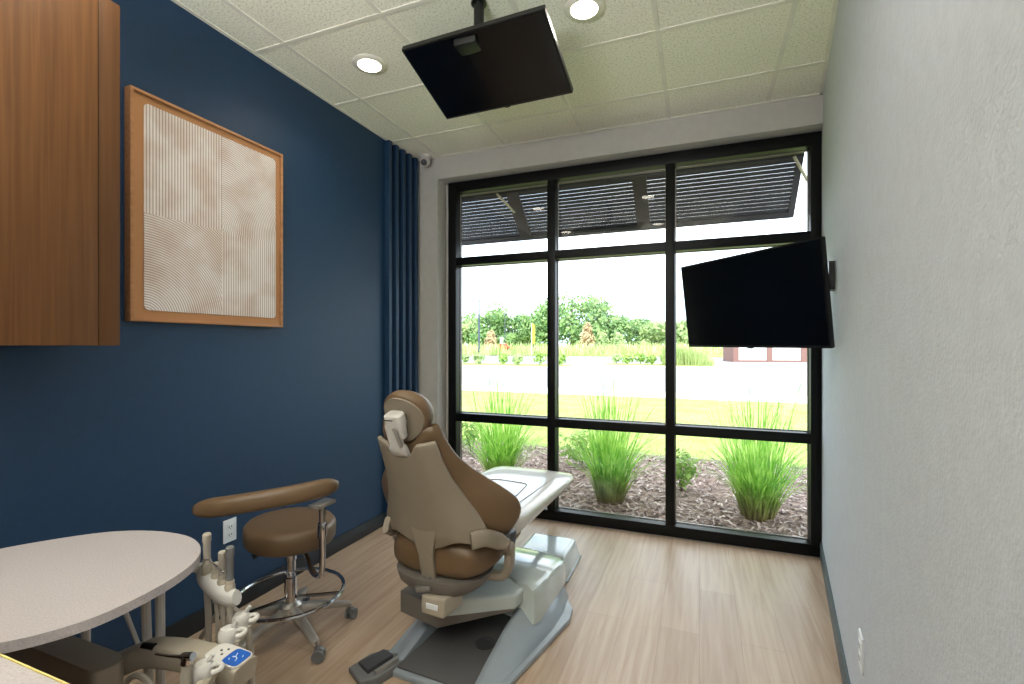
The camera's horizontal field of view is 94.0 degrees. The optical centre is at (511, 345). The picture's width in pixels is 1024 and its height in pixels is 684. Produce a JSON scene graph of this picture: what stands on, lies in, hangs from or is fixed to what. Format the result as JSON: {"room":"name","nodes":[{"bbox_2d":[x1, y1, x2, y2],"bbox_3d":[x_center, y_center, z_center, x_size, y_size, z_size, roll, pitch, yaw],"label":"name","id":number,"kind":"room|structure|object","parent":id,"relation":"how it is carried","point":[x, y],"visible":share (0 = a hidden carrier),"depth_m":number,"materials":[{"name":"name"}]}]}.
{"room":"dental clinic","nodes":[
{"label":"dental clinic","id":0,"kind":"room"},
{"bbox_2d":[0,0,384,651],"bbox_3d":[-1.848,-0.104,1.655,0.150,2.958,5.330,0,0,21],"label":"wall","id":1,"kind":"structure","parent":0,"point":[132,435],"depth_m":2.39,"materials":[{"name":"blue paint"}]},
{"bbox_2d":[0,0,119,345],"bbox_3d":[-1.901,-0.600,0.835,0.350,1.200,1.965,0,0,21],"label":"upper cabinet","id":2,"kind":"object","parent":1,"relation":"attached to","point":[60,59],"visible":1,"depth_m":1.51,"materials":[{"name":"brown wood"}]},
{"bbox_2d":[124,85,282,326],"bbox_3d":[-1.466,-0.596,2.364,0.041,0.985,0.785,0,0,21],"label":"framed artwork","id":3,"kind":"object","parent":1,"relation":"attached to","point":[203,199],"visible":1,"depth_m":2.26,"materials":[{"name":"brown wood"}]},
{"bbox_2d":[223,517,235,543],"bbox_3d":[-1.449,0.950,2.454,0.008,0.116,0.072,0,0,21],"label":"wall outlet","id":4,"kind":"object","parent":1,"relation":"attached to","point":[229,526],"visible":1,"depth_m":2.45,"materials":[{"name":"white plastic"}]},
{"bbox_2d":[227,523,232,529],"bbox_3d":[-1.447,0.930,2.453,0.003,0.028,0.034,0,0,21],"label":"receptacle","id":5,"kind":"object","parent":4,"relation":"attached to","point":[229,525],"depth_m":2.45,"materials":[{"name":"white plastic"}]},
{"bbox_2d":[227,531,232,537],"bbox_3d":[-1.447,0.970,2.453,0.003,0.028,0.034,0,0,21],"label":"receptacle","id":6,"kind":"object","parent":4,"relation":"attached to","point":[229,533],"depth_m":2.45,"materials":[{"name":"white plastic"}]},
{"bbox_2d":[129,512,385,646],"bbox_3d":[-1.247,1.325,2.966,0.012,0.100,2.410,0,0,21],"label":"baseboard","id":7,"kind":"structure","parent":1,"relation":"attached to","point":[193,623],"depth_m":2.70,"materials":[{"name":"black plastic"}]},
{"bbox_2d":[384,140,391,516],"bbox_3d":[-0.951,-0.098,3.671,0.046,2.946,0.036,0,0,21],"label":"trim","id":8,"kind":"structure","parent":1,"relation":"attached to","point":[387,144],"depth_m":3.66,"materials":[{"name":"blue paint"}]},
{"bbox_2d":[392,145,398,391],"bbox_3d":[-0.918,-0.098,3.757,0.046,2.946,0.036,0,0,21],"label":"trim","id":9,"kind":"structure","parent":1,"relation":"attached to","point":[395,148],"depth_m":3.74,"materials":[{"name":"blue fabric"}]},
{"bbox_2d":[399,149,405,389],"bbox_3d":[-0.884,-0.098,3.842,0.046,2.946,0.036,0,0,21],"label":"trim","id":10,"kind":"structure","parent":1,"relation":"attached to","point":[402,153],"depth_m":3.83,"materials":[{"name":"blue fabric"}]},
{"bbox_2d":[406,153,411,390],"bbox_3d":[-0.851,-0.098,3.927,0.046,2.946,0.036,0,0,21],"label":"trim","id":11,"kind":"structure","parent":1,"relation":"attached to","point":[408,156],"depth_m":3.91,"materials":[{"name":"blue fabric"}]},
{"bbox_2d":[412,157,417,392],"bbox_3d":[-0.818,-0.098,4.012,0.046,2.946,0.036,0,0,21],"label":"fold","id":12,"kind":"object","parent":1,"relation":"attached to","point":[414,160],"depth_m":4.00,"materials":[{"name":"blue fabric"}]},
{"bbox_2d":[124,518,841,683],"bbox_3d":[-0.487,1.425,1.104,3.187,0.100,5.500,0,0,21],"label":"floor","id":13,"kind":"structure","parent":0,"point":[647,608],"depth_m":2.40,"materials":[{"name":"plastic"}]},
{"bbox_2d":[0,653,69,683],"bbox_3d":[-1.365,0.921,0.558,1.549,0.908,0.740,0,0,21],"label":"countertop","id":14,"kind":"structure","parent":13,"relation":"on","point":[12,671],"depth_m":0.68,"materials":[{"name":"white laminate"}]},
{"bbox_2d":[0,531,200,683],"bbox_3d":[-1.175,0.975,1.189,0.678,0.800,0.616,0,0,21],"label":"round table","id":15,"kind":"object","parent":13,"relation":"on","point":[52,590],"visible":0.99,"depth_m":1.20,"materials":[{"name":"white laminate"}]},
{"bbox_2d":[3,605,259,683],"bbox_3d":[-1.235,1.050,1.294,1.182,0.649,0.325,0,0,9],"label":"system","id":16,"kind":"object","parent":13,"relation":"on","point":[72,659],"visible":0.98,"depth_m":1.22,"materials":[{"name":"beige plastic"}]},
{"bbox_2d":[123,672,154,683],"bbox_3d":[-0.903,1.090,1.188,0.185,0.548,0.046,0,0,1],"label":"hose","id":17,"kind":"object","parent":16,"relation":"attached to","point":[142,677],"visible":1,"depth_m":1.19,"materials":[{"name":"beige plastic"}]},
{"bbox_2d":[155,652,196,683],"bbox_3d":[-0.788,0.826,1.117,0.105,0.229,0.027,0,0,9],"label":"syringe","id":18,"kind":"object","parent":16,"relation":"in","point":[186,658],"visible":1,"depth_m":1.10,"materials":[{"name":"silver metal"}]},
{"bbox_2d":[193,559,241,606],"bbox_3d":[-0.846,0.658,1.341,0.199,0.127,0.062,0,0,9],"label":"holder","id":19,"kind":"object","parent":16,"relation":"attached to","point":[232,598],"visible":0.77,"depth_m":1.31,"materials":[{"name":"white plastic"}]},
{"bbox_2d":[201,532,211,575],"bbox_3d":[-0.859,0.611,1.345,0.027,0.165,0.026,0,0,21],"label":"handpiece","id":20,"kind":"object","parent":19,"relation":"in","point":[206,569],"visible":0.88,"depth_m":1.34,"materials":[{"name":"beige plastic"}]},
{"bbox_2d":[203,592,211,641],"bbox_3d":[-0.870,1.026,1.362,0.061,0.677,0.031,0,0,36],"label":"hose","id":21,"kind":"object","parent":20,"relation":"attached to","point":[207,601],"visible":0.6,"depth_m":1.34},
{"bbox_2d":[210,561,217,602],"bbox_3d":[-0.831,0.664,1.340,0.027,0.110,0.026,0,0,21],"label":"handpiece","id":22,"kind":"object","parent":19,"relation":"in","point":[214,573],"visible":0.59,"depth_m":1.33,"materials":[{"name":"beige plastic"}]},
{"bbox_2d":[214,603,219,643],"bbox_3d":[-0.842,1.039,1.357,0.054,0.650,0.024,0,0,36],"label":"hose","id":23,"kind":"object","parent":22,"relation":"attached to","point":[216,609],"visible":0.52,"depth_m":1.34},
{"bbox_2d":[217,550,225,608],"bbox_3d":[-0.806,0.650,1.329,0.027,0.157,0.026,0,0,21],"label":"handpiece","id":24,"kind":"object","parent":19,"relation":"in","point":[221,580],"visible":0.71,"depth_m":1.32,"materials":[{"name":"beige plastic"}]},
{"bbox_2d":[220,608,226,627],"bbox_3d":[-0.817,1.044,1.346,0.058,0.641,0.028,0,0,36],"label":"hose","id":25,"kind":"object","parent":24,"relation":"attached to","point":[222,611],"visible":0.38,"depth_m":1.32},
{"bbox_2d":[224,545,235,613],"bbox_3d":[-0.779,0.645,1.319,0.027,0.183,0.026,0,0,21],"label":"handpiece","id":26,"kind":"object","parent":19,"relation":"in","point":[230,584],"visible":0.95,"depth_m":1.31,"materials":[{"name":"beige plastic"}]},
{"bbox_2d":[226,611,233,624],"bbox_3d":[-0.790,1.048,1.336,0.061,0.633,0.031,0,0,36],"label":"hose","id":27,"kind":"object","parent":26,"relation":"attached to","point":[230,615],"visible":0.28,"depth_m":1.31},
{"bbox_2d":[198,606,254,683],"bbox_3d":[-0.826,1.057,1.384,0.187,0.613,0.021,0,0,11],"label":"hose","id":28,"kind":"object","parent":16,"relation":"attached to","point":[202,635],"visible":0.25,"depth_m":1.39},
{"bbox_2d":[234,639,240,646],"bbox_3d":[-0.730,1.069,1.245,0.016,0.589,0.041,0,0,44],"label":"hose","id":29,"kind":"object","parent":16,"relation":"hanging from","point":[237,642],"visible":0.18,"depth_m":1.25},
{"bbox_2d":[246,625,253,683],"bbox_3d":[-0.690,1.070,1.286,0.058,0.591,0.102,0,0,-22],"label":"hose","id":30,"kind":"object","parent":16,"relation":"hanging from","point":[249,647],"visible":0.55,"depth_m":1.31,"materials":[{"name":"beige plastic"}]},
{"bbox_2d":[192,478,357,663],"bbox_3d":[-1.027,0.964,2.204,0.593,0.819,0.754,0,0,-16],"label":"stool","id":31,"kind":"object","parent":13,"relation":"on","point":[288,533],"visible":0.85,"depth_m":2.10,"materials":[{"name":"brown leather"}]},
{"bbox_2d":[349,649,403,683],"bbox_3d":[-0.572,1.349,2.022,0.184,0.052,0.213,0,0,35],"label":"foot pedal","id":32,"kind":"object","parent":13,"relation":"on","point":[377,667],"visible":0.91,"depth_m":1.99,"materials":[{"name":"grey plastic"}]},
{"bbox_2d":[377,390,572,683],"bbox_3d":[-0.117,0.773,2.420,0.778,1.205,1.466,0,0,24],"label":"dental chair","id":33,"kind":"object","parent":13,"relation":"on","point":[484,606],"visible":1,"depth_m":1.99,"materials":[{"name":"brown leather"}]},
{"bbox_2d":[381,421,520,543],"bbox_3d":[-0.345,0.620,1.998,0.713,0.641,0.333,0,0,24],"label":"backrest cushion","id":34,"kind":"object","parent":33,"relation":"on","point":[433,496],"depth_m":1.90,"materials":[{"name":"brown leather"}]},
{"bbox_2d":[398,613,510,683],"bbox_3d":[-0.199,1.343,2.188,0.350,0.008,0.585,0,0,24],"label":"floor mat","id":35,"kind":"object","parent":33,"relation":"on","point":[458,653],"depth_m":2.07,"materials":[{"name":"grey rubber"}]},
{"bbox_2d":[394,532,520,578],"bbox_3d":[-0.270,0.886,2.163,0.520,0.178,0.370,0,0,24],"label":"seat cushion","id":36,"kind":"object","parent":33,"relation":"on","point":[458,560],"depth_m":1.97,"materials":[{"name":"brown leather"}]},
{"bbox_2d":[505,528,515,543],"bbox_3d":[-0.013,0.835,2.035,0.054,0.090,0.071,0,0,24],"label":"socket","id":37,"kind":"object","parent":33,"relation":"attached to","point":[510,534],"depth_m":2.01,"materials":[{"name":"grey"}]},
{"bbox_2d":[523,533,580,582],"bbox_3d":[0.225,1.310,2.995,0.346,0.130,0.366,0,0,20],"label":"utility box","id":38,"kind":"object","parent":13,"relation":"on","point":[566,549],"visible":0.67,"depth_m":2.97,"materials":[{"name":"white plastic"}]},
{"bbox_2d":[171,0,838,160],"bbox_3d":[-0.444,-1.631,1.093,3.274,0.105,5.510,0,0,21],"label":"ceiling","id":39,"kind":"structure","parent":0,"point":[638,62],"depth_m":2.62,"materials":[{"name":"tile"}]},
{"bbox_2d":[352,53,386,73],"bbox_3d":[-0.799,-1.572,2.676,0.190,0.012,0.190,0,0,21],"label":"recessed light","id":40,"kind":"object","parent":39,"relation":"in","point":[366,63],"visible":1,"depth_m":2.66,"materials":[{"name":"beige"}]},
{"bbox_2d":[419,153,431,166],"bbox_3d":[-0.724,-1.532,3.971,0.104,0.102,0.121,0,0,21],"label":"security camera","id":41,"kind":"object","parent":39,"relation":"attached to","point":[425,158],"visible":1,"depth_m":3.93,"materials":[{"name":"white plastic"}]},
{"bbox_2d":[402,0,572,118],"bbox_3d":[-0.109,-1.400,2.275,0.712,0.355,0.414,0,0,24],"label":"television","id":42,"kind":"object","parent":39,"relation":"hanging from","point":[507,61],"visible":1,"depth_m":2.23,"materials":[{"name":"black plastic"}]},
{"bbox_2d":[564,0,604,21],"bbox_3d":[0.337,-1.572,2.230,0.190,0.012,0.190,0,0,21],"label":"recessed light","id":43,"kind":"object","parent":39,"relation":"in","point":[575,10],"visible":1,"depth_m":2.23,"materials":[{"name":"beige"}]},
{"bbox_2d":[418,95,822,557],"bbox_3d":[0.763,-0.184,3.654,3.551,3.998,0.340,0,0,21],"label":"wall","id":44,"kind":"structure","parent":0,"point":[801,115],"depth_m":3.74,"materials":[{"name":"grey paint"}]},
{"bbox_2d":[462,152,806,245],"bbox_3d":[0.483,-1.197,4.189,3.639,0.395,0.456,0,0,21],"label":"awning","id":45,"kind":"object","parent":44,"relation":"attached to","point":[513,201],"visible":0.63,"depth_m":3.94,"materials":[{"name":"brown metal"}]},
{"bbox_2d":[448,131,821,556],"bbox_3d":[0.750,-0.008,3.649,2.747,2.766,0.119,0,0,21],"label":"window","id":46,"kind":"structure","parent":44,"relation":"in","point":[811,143],"depth_m":3.48,"materials":[{"name":"glass"},{"name":"dark bronze metal"}]},
{"bbox_2d":[822,0,1023,683],"bbox_3d":[0.816,-0.104,0.835,0.148,3.158,5.626,0,0,29],"label":"wall","id":47,"kind":"structure","parent":0,"point":[923,127],"depth_m":0.87,"materials":[{"name":"light grey paint"},{"name":"drywall"}]},
{"bbox_2d":[681,236,834,348],"bbox_3d":[1.382,-0.247,2.696,0.264,0.528,0.948,0,0,-21],"label":"television","id":48,"kind":"object","parent":47,"relation":"attached to","point":[778,296],"visible":1,"depth_m":2.53,"materials":[{"name":"black plastic"}]},
{"bbox_2d":[820,542,850,683],"bbox_3d":[0.681,1.325,0.759,0.012,0.100,5.364,0,0,29],"label":"baseboard","id":49,"kind":"structure","parent":47,"relation":"attached to","point":[845,678],"depth_m":2.23,"materials":[{"name":"grey plastic"}]},
{"bbox_2d":[858,628,863,675],"bbox_3d":[1.128,0.990,1.545,0.008,0.116,0.072,0,0,30],"label":"wall outlet","id":50,"kind":"object","parent":47,"relation":"attached to","point":[860,637],"visible":1,"depth_m":1.53,"materials":[{"name":"white plastic"}]},
{"label":"outside","id":51,"kind":"structure","parent":0,"visible":0},
{"bbox_2d":[462,355,806,395],"bbox_3d":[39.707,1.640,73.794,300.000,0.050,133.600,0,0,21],"label":"ground","id":52,"kind":"structure","parent":51,"point":[754,377],"depth_m":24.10,"materials":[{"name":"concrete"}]},
{"bbox_2d":[471,299,479,352],"bbox_3d":[-5.740,-2.895,75.222,1.590,8.820,0.400,0,0,21],"label":"street lamp","id":53,"kind":"object","parent":52,"relation":"on","point":[471,299],"visible":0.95,"depth_m":74.88,"materials":[{"name":"grey metal"}]},
{"bbox_2d":[462,363,574,367],"bbox_3d":[-5.361,1.550,39.166,21.400,0.170,4.000,0,0,21],"label":"traffic island","id":54,"kind":"object","parent":52,"relation":"on","point":[508,365],"visible":0.35,"depth_m":35.67,"materials":[{"name":"concrete"}]},
{"bbox_2d":[462,352,469,363],"bbox_3d":[-3.779,0.999,38.518,0.887,0.998,0.873,0,0,-22],"label":"shrub","id":55,"kind":"object","parent":54,"relation":"on","point":[464,359],"visible":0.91,"depth_m":38.34,"materials":[{"name":"green plant"}]},
{"bbox_2d":[473,352,484,363],"bbox_3d":[-2.633,1.014,37.976,1.021,0.972,1.147,0,0,21],"label":"shrub","id":56,"kind":"object","parent":54,"relation":"on","point":[478,356],"visible":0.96,"depth_m":37.81,"materials":[{"name":"green plant"}]},
{"bbox_2d":[497,352,507,363],"bbox_3d":[-0.740,1.008,37.496,0.870,0.982,1.355,0,0,-8],"label":"shrub","id":57,"kind":"object","parent":54,"relation":"on","point":[503,358],"visible":0.98,"depth_m":37.16,"materials":[{"name":"green plant"}]},
{"bbox_2d":[510,353,524,364],"bbox_3d":[0.460,1.030,36.474,1.044,0.938,1.139,0,0,21],"label":"shrub","id":58,"kind":"object","parent":54,"relation":"on","point":[517,358],"visible":0.99,"depth_m":36.25,"materials":[{"name":"green plant"}]},
{"bbox_2d":[532,351,546,363],"bbox_3d":[2.093,0.929,36.233,1.001,1.138,1.439,0,0,-17],"label":"shrub","id":59,"kind":"object","parent":54,"relation":"on","point":[539,357],"visible":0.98,"depth_m":36.07,"materials":[{"name":"green plant"}]},
{"bbox_2d":[559,354,568,364],"bbox_3d":[3.577,1.024,35.642,1.314,0.953,1.033,0,0,-13],"label":"shrub","id":60,"kind":"object","parent":54,"relation":"on","point":[561,358],"visible":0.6,"depth_m":35.47,"materials":[{"name":"green plant"}]},
{"bbox_2d":[531,323,534,355],"bbox_3d":[3.181,-0.935,71.908,0.593,4.900,0.100,0,0,21],"label":"banner flag","id":61,"kind":"object","parent":52,"relation":"on","point":[532,325],"visible":1,"depth_m":71.94,"materials":[{"name":"yellow fabric"}]},
{"bbox_2d":[462,340,722,356],"bbox_3d":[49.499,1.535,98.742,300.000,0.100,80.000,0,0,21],"label":"meadow","id":62,"kind":"structure","parent":52,"relation":"on","point":[563,350],"depth_m":70.93,"materials":[{"name":"green plant"}]},
{"bbox_2d":[462,318,483,347],"bbox_3d":[-10.576,-2.440,108.683,7.877,8.134,7.674,0,0,21],"label":"tree","id":63,"kind":"object","parent":62,"relation":"on","point":[466,328],"visible":0.42,"depth_m":107.05,"materials":[{"name":"green plant"}]},
{"bbox_2d":[462,302,510,345],"bbox_3d":[-6.498,-4.144,110.793,12.838,11.545,13.785,0,0,21],"label":"tree","id":64,"kind":"object","parent":62,"relation":"on","point":[487,317],"visible":0.7,"depth_m":108.52,"materials":[{"name":"green plant"}]},
{"bbox_2d":[483,330,497,347],"bbox_3d":[-4.171,-0.702,91.971,3.415,4.650,3.453,0,0,21],"label":"tree","id":65,"kind":"object","parent":62,"relation":"on","point":[490,339],"visible":0.76,"depth_m":91.48,"materials":[{"name":"orange plant"}]},
{"bbox_2d":[490,314,534,348],"bbox_3d":[-0.392,-3.007,111.390,12.094,9.270,10.979,0,0,21],"label":"tree","id":66,"kind":"object","parent":62,"relation":"on","point":[508,336],"visible":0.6,"depth_m":109.59,"materials":[{"name":"green plant"}]},
{"bbox_2d":[507,312,542,346],"bbox_3d":[4.021,-3.074,110.028,10.079,9.399,9.920,0,0,21],"label":"tree","id":67,"kind":"object","parent":62,"relation":"on","point":[517,322],"visible":0.53,"depth_m":108.34,"materials":[{"name":"green plant"}]},
{"bbox_2d":[520,295,567,345],"bbox_3d":[7.229,-4.994,105.890,11.134,13.237,13.226,0,0,21],"label":"tree","id":68,"kind":"object","parent":62,"relation":"on","point":[541,333],"visible":0.55,"depth_m":103.00,"materials":[{"name":"green plant"}]},
{"bbox_2d":[546,292,610,346],"bbox_3d":[13.535,-5.144,103.321,15.473,13.539,14.059,0,0,21],"label":"tree","id":69,"kind":"object","parent":62,"relation":"on","point":[575,326],"visible":0.66,"depth_m":102.45,"materials":[{"name":"green plant"}]},
{"bbox_2d":[578,322,596,349],"bbox_3d":[13.948,-1.342,88.047,4.005,5.926,3.922,0,0,21],"label":"tree","id":70,"kind":"object","parent":62,"relation":"on","point":[589,340],"visible":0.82,"depth_m":87.53,"materials":[{"name":"orange plant"}]},
{"bbox_2d":[570,296,635,347],"bbox_3d":[19.556,-4.464,101.880,13.259,12.178,12.446,0,0,21],"label":"tree","id":71,"kind":"object","parent":62,"relation":"on","point":[595,317],"visible":0.69,"depth_m":99.75,"materials":[{"name":"green plant"}]},
{"bbox_2d":[594,331,611,349],"bbox_3d":[16.476,-0.571,88.049,3.867,4.389,3.828,0,0,21],"label":"tree","id":72,"kind":"object","parent":62,"relation":"on","point":[602,337],"visible":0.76,"depth_m":87.46,"materials":[{"name":"green plant"}]},
{"bbox_2d":[594,313,637,343],"bbox_3d":[22.530,-2.678,103.839,9.410,8.608,9.416,0,0,21],"label":"tree","id":73,"kind":"object","parent":62,"relation":"on","point":[608,316],"visible":0.24,"depth_m":101.78,"materials":[{"name":"green plant"}]},
{"bbox_2d":[608,332,628,348],"bbox_3d":[19.537,-0.433,87.930,4.523,4.117,4.538,0,0,21],"label":"tree","id":74,"kind":"object","parent":62,"relation":"on","point":[618,337],"visible":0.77,"depth_m":87.33,"materials":[{"name":"green plant"}]},
{"bbox_2d":[636,319,664,347],"bbox_3d":[30.094,-1.879,99.680,8.184,7.014,7.994,0,0,21],"label":"tree","id":75,"kind":"object","parent":62,"relation":"on","point":[653,331],"visible":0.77,"depth_m":98.38,"materials":[{"name":"green plant"}]},
{"bbox_2d":[676,319,688,343],"bbox_3d":[37.060,-2.284,103.226,8.409,7.821,8.664,0,0,21],"label":"tree","id":76,"kind":"object","parent":62,"relation":"on","point":[681,327],"visible":0.4,"depth_m":100.49,"materials":[{"name":"green plant"}]},
{"bbox_2d":[623,317,654,344],"bbox_3d":[28.970,-2.239,105.796,8.761,8.096,10.706,0,0,21],"label":"tree","id":77,"kind":"object","parent":52,"relation":"on","point":[639,322],"visible":0.37,"depth_m":103.20,"materials":[{"name":"green plant"}]},
{"bbox_2d":[603,363,717,367],"bbox_3d":[11.320,1.550,36.916,8.500,0.170,4.000,0,0,21],"label":"traffic island","id":78,"kind":"object","parent":52,"relation":"on","point":[606,364],"visible":0.8,"depth_m":35.61,"materials":[{"name":"concrete"}]},
{"bbox_2d":[611,353,621,363],"bbox_3d":[8.379,1.046,38.153,0.926,0.904,0.938,0,0,21],"label":"shrub","id":79,"kind":"object","parent":78,"relation":"on","point":[614,358],"visible":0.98,"depth_m":37.98,"materials":[{"name":"green plant"}]},
{"bbox_2d":[620,355,633,363],"bbox_3d":[9.082,1.110,37.569,1.146,0.776,0.989,0,0,21],"label":"shrub","id":80,"kind":"object","parent":78,"relation":"on","point":[626,359],"visible":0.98,"depth_m":37.46,"materials":[{"name":"green plant"}]},
{"bbox_2d":[634,352,646,363],"bbox_3d":[10.033,1.004,37.421,1.073,0.987,0.758,0,0,21],"label":"shrub","id":81,"kind":"object","parent":78,"relation":"on","point":[640,356],"visible":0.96,"depth_m":37.29,"materials":[{"name":"green plant"}]},
{"bbox_2d":[645,355,657,364],"bbox_3d":[10.705,1.129,36.849,1.039,0.813,1.140,0,0,21],"label":"shrub","id":82,"kind":"object","parent":78,"relation":"on","point":[651,359],"visible":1,"depth_m":36.67,"materials":[{"name":"green plant"}]},
{"bbox_2d":[656,341,714,365],"bbox_3d":[13.085,0.551,36.213,4.330,1.868,3.789,0,0,24],"label":"grass","id":83,"kind":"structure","parent":78,"relation":"on","point":[687,356],"depth_m":35.08,"materials":[{"name":"green plant"}]},
{"bbox_2d":[723,347,806,361],"bbox_3d":[25.299,0.140,48.099,7.350,2.950,3.700,0,0,7],"label":"building","id":84,"kind":"structure","parent":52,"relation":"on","point":[731,354],"depth_m":46.61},
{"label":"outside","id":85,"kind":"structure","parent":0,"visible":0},
{"bbox_2d":[462,390,806,467],"bbox_3d":[8.491,1.665,7.947,90.000,0.300,7.800,0,0,21],"label":"lawn","id":86,"kind":"structure","parent":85,"point":[704,404],"depth_m":10.80,"materials":[{"name":"green plant"}]},
{"bbox_2d":[462,391,806,471],"bbox_3d":[3.819,1.478,9.729,18.067,0.073,7.997,0,0,21],"label":"blades","id":87,"kind":"object","parent":86,"relation":"on","point":[463,391],"visible":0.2,"depth_m":10.11,"materials":[{"name":"green plant"}]},
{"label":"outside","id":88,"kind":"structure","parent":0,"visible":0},
{"bbox_2d":[462,440,806,536],"bbox_3d":[1.024,1.494,5.346,14.000,0.066,3.000,0,0,21],"label":"mulch bed","id":89,"kind":"object","parent":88,"point":[644,493],"visible":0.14,"depth_m":4.69,"materials":[{"name":"brown wood"}]},
{"bbox_2d":[462,422,489,452],"bbox_3d":[-0.576,1.229,6.583,0.446,0.595,0.621,0,0,-37],"label":"shrub","id":90,"kind":"object","parent":89,"relation":"on","point":[465,425],"visible":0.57,"depth_m":6.54,"materials":[{"name":"green plant"}]},
{"bbox_2d":[462,366,587,471],"bbox_3d":[-0.166,0.861,5.367,2.430,1.328,2.033,0,0,21],"label":"fountain grass","id":91,"kind":"object","parent":89,"relation":"on","point":[497,455],"depth_m":5.08,"materials":[{"name":"green plant"}]},
{"bbox_2d":[559,429,597,465],"bbox_3d":[0.805,1.265,5.843,0.491,0.522,0.528,0,0,7],"label":"shrub","id":92,"kind":"object","parent":89,"relation":"on","point":[583,436],"visible":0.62,"depth_m":5.77,"materials":[{"name":"green plant"}]},
{"bbox_2d":[508,374,731,504],"bbox_3d":[1.007,0.867,4.727,2.367,1.315,2.026,0,0,-2],"label":"fountain grass","id":93,"kind":"object","parent":89,"relation":"on","point":[610,486],"depth_m":4.47,"materials":[{"name":"green plant"}]},
{"bbox_2d":[462,439,806,537],"bbox_3d":[1.348,1.479,5.217,7.770,0.098,2.983,0,0,21],"label":"chips","id":94,"kind":"object","parent":89,"relation":"on","point":[793,500],"visible":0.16,"depth_m":4.55,"materials":[{"name":"brown wood"}]},
{"bbox_2d":[663,447,700,490],"bbox_3d":[1.726,1.280,4.852,0.404,0.491,0.336,0,0,-34],"label":"shrub","id":95,"kind":"object","parent":89,"relation":"on","point":[682,474],"visible":0.63,"depth_m":4.76,"materials":[{"name":"green plant"}]},
{"bbox_2d":[622,373,806,522],"bbox_3d":[2.214,0.875,4.249,2.213,1.300,1.926,0,0,43],"label":"fountain grass","id":96,"kind":"object","parent":89,"relation":"on","point":[758,489],"depth_m":4.03,"materials":[{"name":"green plant"}]},
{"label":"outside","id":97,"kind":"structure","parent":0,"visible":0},
{"bbox_2d":[498,343,510,350],"bbox_3d":[-1.383,0.336,78.001,3.000,1.342,1.680,0,0,1],"label":"parked car","id":98,"kind":"object","parent":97,"point":[504,344],"visible":0.44,"depth_m":77.34,"materials":[{"name":"red paint"}]},
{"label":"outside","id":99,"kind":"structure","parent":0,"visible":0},
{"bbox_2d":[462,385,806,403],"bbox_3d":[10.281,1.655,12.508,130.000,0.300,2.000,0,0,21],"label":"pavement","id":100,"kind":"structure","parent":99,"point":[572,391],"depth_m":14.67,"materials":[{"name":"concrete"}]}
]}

